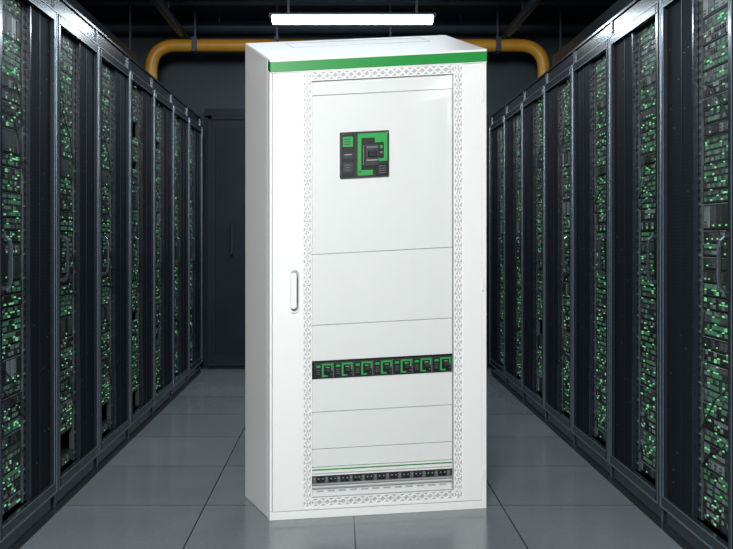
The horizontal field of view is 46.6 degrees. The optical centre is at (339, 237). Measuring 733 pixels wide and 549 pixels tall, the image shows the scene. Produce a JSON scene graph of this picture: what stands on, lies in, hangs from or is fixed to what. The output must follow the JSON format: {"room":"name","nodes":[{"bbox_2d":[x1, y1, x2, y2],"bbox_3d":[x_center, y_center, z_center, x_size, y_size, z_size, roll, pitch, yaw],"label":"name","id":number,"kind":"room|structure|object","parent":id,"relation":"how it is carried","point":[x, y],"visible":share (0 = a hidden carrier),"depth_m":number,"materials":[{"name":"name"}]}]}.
{"room":"server room","nodes":[
{"label":"server room","id":0,"kind":"room"},
{"bbox_2d":[99,21,592,366],"bbox_3d":[0.000,-0.375,7.300,4.900,3.150,0.100,0,0,0],"label":"wall","id":1,"kind":"structure","parent":0,"point":[202,80],"depth_m":7.25,"materials":[{"name":"paint"},{"name":"concrete"}]},
{"bbox_2d":[204,108,244,368],"bbox_3d":[0.040,0.010,7.150,2.340,2.180,0.196,0,0,0],"label":"door","id":2,"kind":"structure","parent":1,"relation":"in","point":[225,127],"depth_m":7.10,"materials":[{"name":"black metal"}]},
{"bbox_2d":[83,6,610,20],"bbox_3d":[0.000,-1.900,2.325,4.700,0.100,9.850,0,0,0],"label":"ceiling","id":3,"kind":"structure","parent":0,"point":[101,13],"depth_m":6.97,"materials":[{"name":"metal"}]},
{"bbox_2d":[66,0,137,62],"bbox_3d":[-1.800,-1.585,4.100,0.464,0.530,5.001,0,0,0],"label":"cable tray","id":4,"kind":"object","parent":3,"relation":"attached to","point":[74,3],"visible":0.04,"depth_m":5.73,"materials":[{"name":"metal"}]},
{"bbox_2d":[150,0,190,38],"bbox_3d":[-1.250,-1.718,4.400,0.070,0.265,5.600,0,0,0],"label":"conduit pipe","id":5,"kind":"object","parent":3,"relation":"attached to","point":[165,11],"visible":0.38,"depth_m":6.20,"materials":[{"name":"metal"}]},
{"bbox_2d":[101,15,590,33],"bbox_3d":[0.000,-1.772,7.050,4.700,0.155,0.088,0,0,0],"label":"conduit pipe","id":6,"kind":"object","parent":3,"relation":"attached to","point":[115,28],"visible":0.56,"depth_m":7.01,"materials":[{"name":"metal"}]},
{"bbox_2d":[76,0,617,5],"bbox_3d":[0.000,-1.800,3.775,4.700,0.100,5.250,0,0,0],"label":"trim","id":7,"kind":"structure","parent":3,"relation":"attached to","point":[81,2],"depth_m":6.32,"materials":[{"name":"metal"}]},
{"bbox_2d":[145,6,549,78],"bbox_3d":[0.060,-1.415,6.750,3.218,0.870,0.114,0,0,0],"label":"pipe","id":8,"kind":"object","parent":3,"relation":"attached to","point":[195,45],"visible":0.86,"depth_m":6.71,"materials":[{"name":"metal"}]},
{"bbox_2d":[269,0,435,24],"bbox_3d":[0.088,-1.684,6.000,1.170,0.332,0.090,0,0,0],"label":"ceiling light","id":9,"kind":"object","parent":3,"relation":"hanging from","point":[288,18],"depth_m":5.96,"materials":[{"name":"white plastic"}]},
{"bbox_2d":[500,0,541,38],"bbox_3d":[1.330,-1.718,4.400,0.070,0.265,5.600,0,0,0],"label":"conduit pipe","id":10,"kind":"object","parent":3,"relation":"attached to","point":[525,11],"visible":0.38,"depth_m":6.20,"materials":[{"name":"metal"}]},
{"bbox_2d":[552,0,633,65],"bbox_3d":[1.880,-1.585,4.100,0.464,0.530,5.001,0,0,0],"label":"cable tray","id":11,"kind":"object","parent":3,"relation":"attached to","point":[619,5],"visible":0.07,"depth_m":5.64,"materials":[{"name":"metal"}]},
{"bbox_2d":[20,367,682,548],"bbox_3d":[0.000,1.150,2.325,4.700,0.100,9.850,0,0,0],"label":"floor","id":12,"kind":"structure","parent":0,"point":[179,483],"depth_m":3.52,"materials":[{"name":"tile"}]},
{"bbox_2d":[0,0,57,548],"bbox_3d":[-1.561,0.060,3.081,0.958,2.080,0.584,0,0,0],"label":"rack","id":13,"kind":"object","parent":12,"relation":"on","point":[28,28],"visible":1,"depth_m":3.11,"materials":[{"name":"black metal"}]},
{"bbox_2d":[54,0,99,514],"bbox_3d":[-1.561,0.060,3.671,0.958,2.080,0.584,0,0,0],"label":"rack","id":14,"kind":"object","parent":12,"relation":"on","point":[78,48],"visible":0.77,"depth_m":3.73,"materials":[{"name":"black metal"}]},
{"bbox_2d":[97,28,130,472],"bbox_3d":[-1.561,0.060,4.261,0.958,2.080,0.584,0,0,0],"label":"rack","id":15,"kind":"object","parent":12,"relation":"on","point":[115,75],"visible":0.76,"depth_m":4.29,"materials":[{"name":"black metal"}]},
{"bbox_2d":[128,56,154,442],"bbox_3d":[-1.561,0.060,4.851,0.958,2.080,0.584,0,0,0],"label":"rack","id":16,"kind":"object","parent":12,"relation":"on","point":[142,91],"visible":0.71,"depth_m":4.91,"materials":[{"name":"black metal"}]},
{"bbox_2d":[153,77,173,418],"bbox_3d":[-1.561,0.060,5.441,0.958,2.080,0.584,0,0,0],"label":"rack","id":17,"kind":"object","parent":12,"relation":"on","point":[164,108],"visible":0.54,"depth_m":5.46,"materials":[{"name":"black metal"}]},
{"bbox_2d":[172,93,189,399],"bbox_3d":[-1.561,0.060,6.031,0.958,2.080,0.584,0,0,0],"label":"rack","id":18,"kind":"object","parent":12,"relation":"on","point":[181,119],"visible":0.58,"depth_m":6.12,"materials":[{"name":"black metal"}]},
{"bbox_2d":[188,107,201,384],"bbox_3d":[-1.561,0.060,6.621,0.958,2.080,0.584,0,0,0],"label":"rack","id":19,"kind":"object","parent":12,"relation":"on","point":[195,120],"visible":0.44,"depth_m":6.67,"materials":[{"name":"black metal"}]},
{"bbox_2d":[245,35,486,520],"bbox_3d":[0.100,0.101,3.520,0.958,1.998,0.351,0,0,-10],"label":"tall cabinet","id":20,"kind":"object","parent":12,"relation":"on","point":[365,158],"visible":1,"depth_m":3.40,"materials":[{"name":"white metal"}]},
{"bbox_2d":[489,104,505,387],"bbox_3d":[1.641,0.060,6.527,0.958,2.080,0.599,0,0,0],"label":"rack","id":21,"kind":"object","parent":12,"relation":"on","point":[496,130],"visible":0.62,"depth_m":6.54,"materials":[{"name":"black metal"}]},
{"bbox_2d":[504,90,523,403],"bbox_3d":[1.641,0.060,5.923,0.958,2.080,0.599,0,0,0],"label":"rack","id":22,"kind":"object","parent":12,"relation":"on","point":[512,118],"visible":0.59,"depth_m":5.98,"materials":[{"name":"black metal"}]},
{"bbox_2d":[521,72,545,423],"bbox_3d":[1.641,0.060,5.317,0.958,2.080,0.599,0,0,0],"label":"rack","id":23,"kind":"object","parent":12,"relation":"on","point":[532,105],"visible":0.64,"depth_m":5.39,"materials":[{"name":"black metal"}]},
{"bbox_2d":[543,49,573,449],"bbox_3d":[1.641,0.060,4.713,0.958,2.080,0.599,0,0,0],"label":"rack","id":24,"kind":"object","parent":12,"relation":"on","point":[557,88],"visible":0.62,"depth_m":4.74,"materials":[{"name":"black metal"}]},
{"bbox_2d":[571,19,610,482],"bbox_3d":[1.641,0.060,4.107,0.958,2.080,0.599,0,0,0],"label":"rack","id":25,"kind":"object","parent":12,"relation":"on","point":[589,70],"visible":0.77,"depth_m":4.13,"materials":[{"name":"black metal"}]},
{"bbox_2d":[608,0,662,529],"bbox_3d":[1.641,0.060,3.502,0.958,2.080,0.599,0,0,0],"label":"rack","id":26,"kind":"object","parent":12,"relation":"on","point":[633,42],"visible":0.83,"depth_m":3.52,"materials":[{"name":"black metal"}]},
{"bbox_2d":[659,0,732,548],"bbox_3d":[1.641,0.060,2.897,0.958,2.080,0.599,0,0,0],"label":"rack","id":27,"kind":"object","parent":12,"relation":"on","point":[696,36],"visible":1,"depth_m":2.92,"materials":[{"name":"black metal"}]}
]}

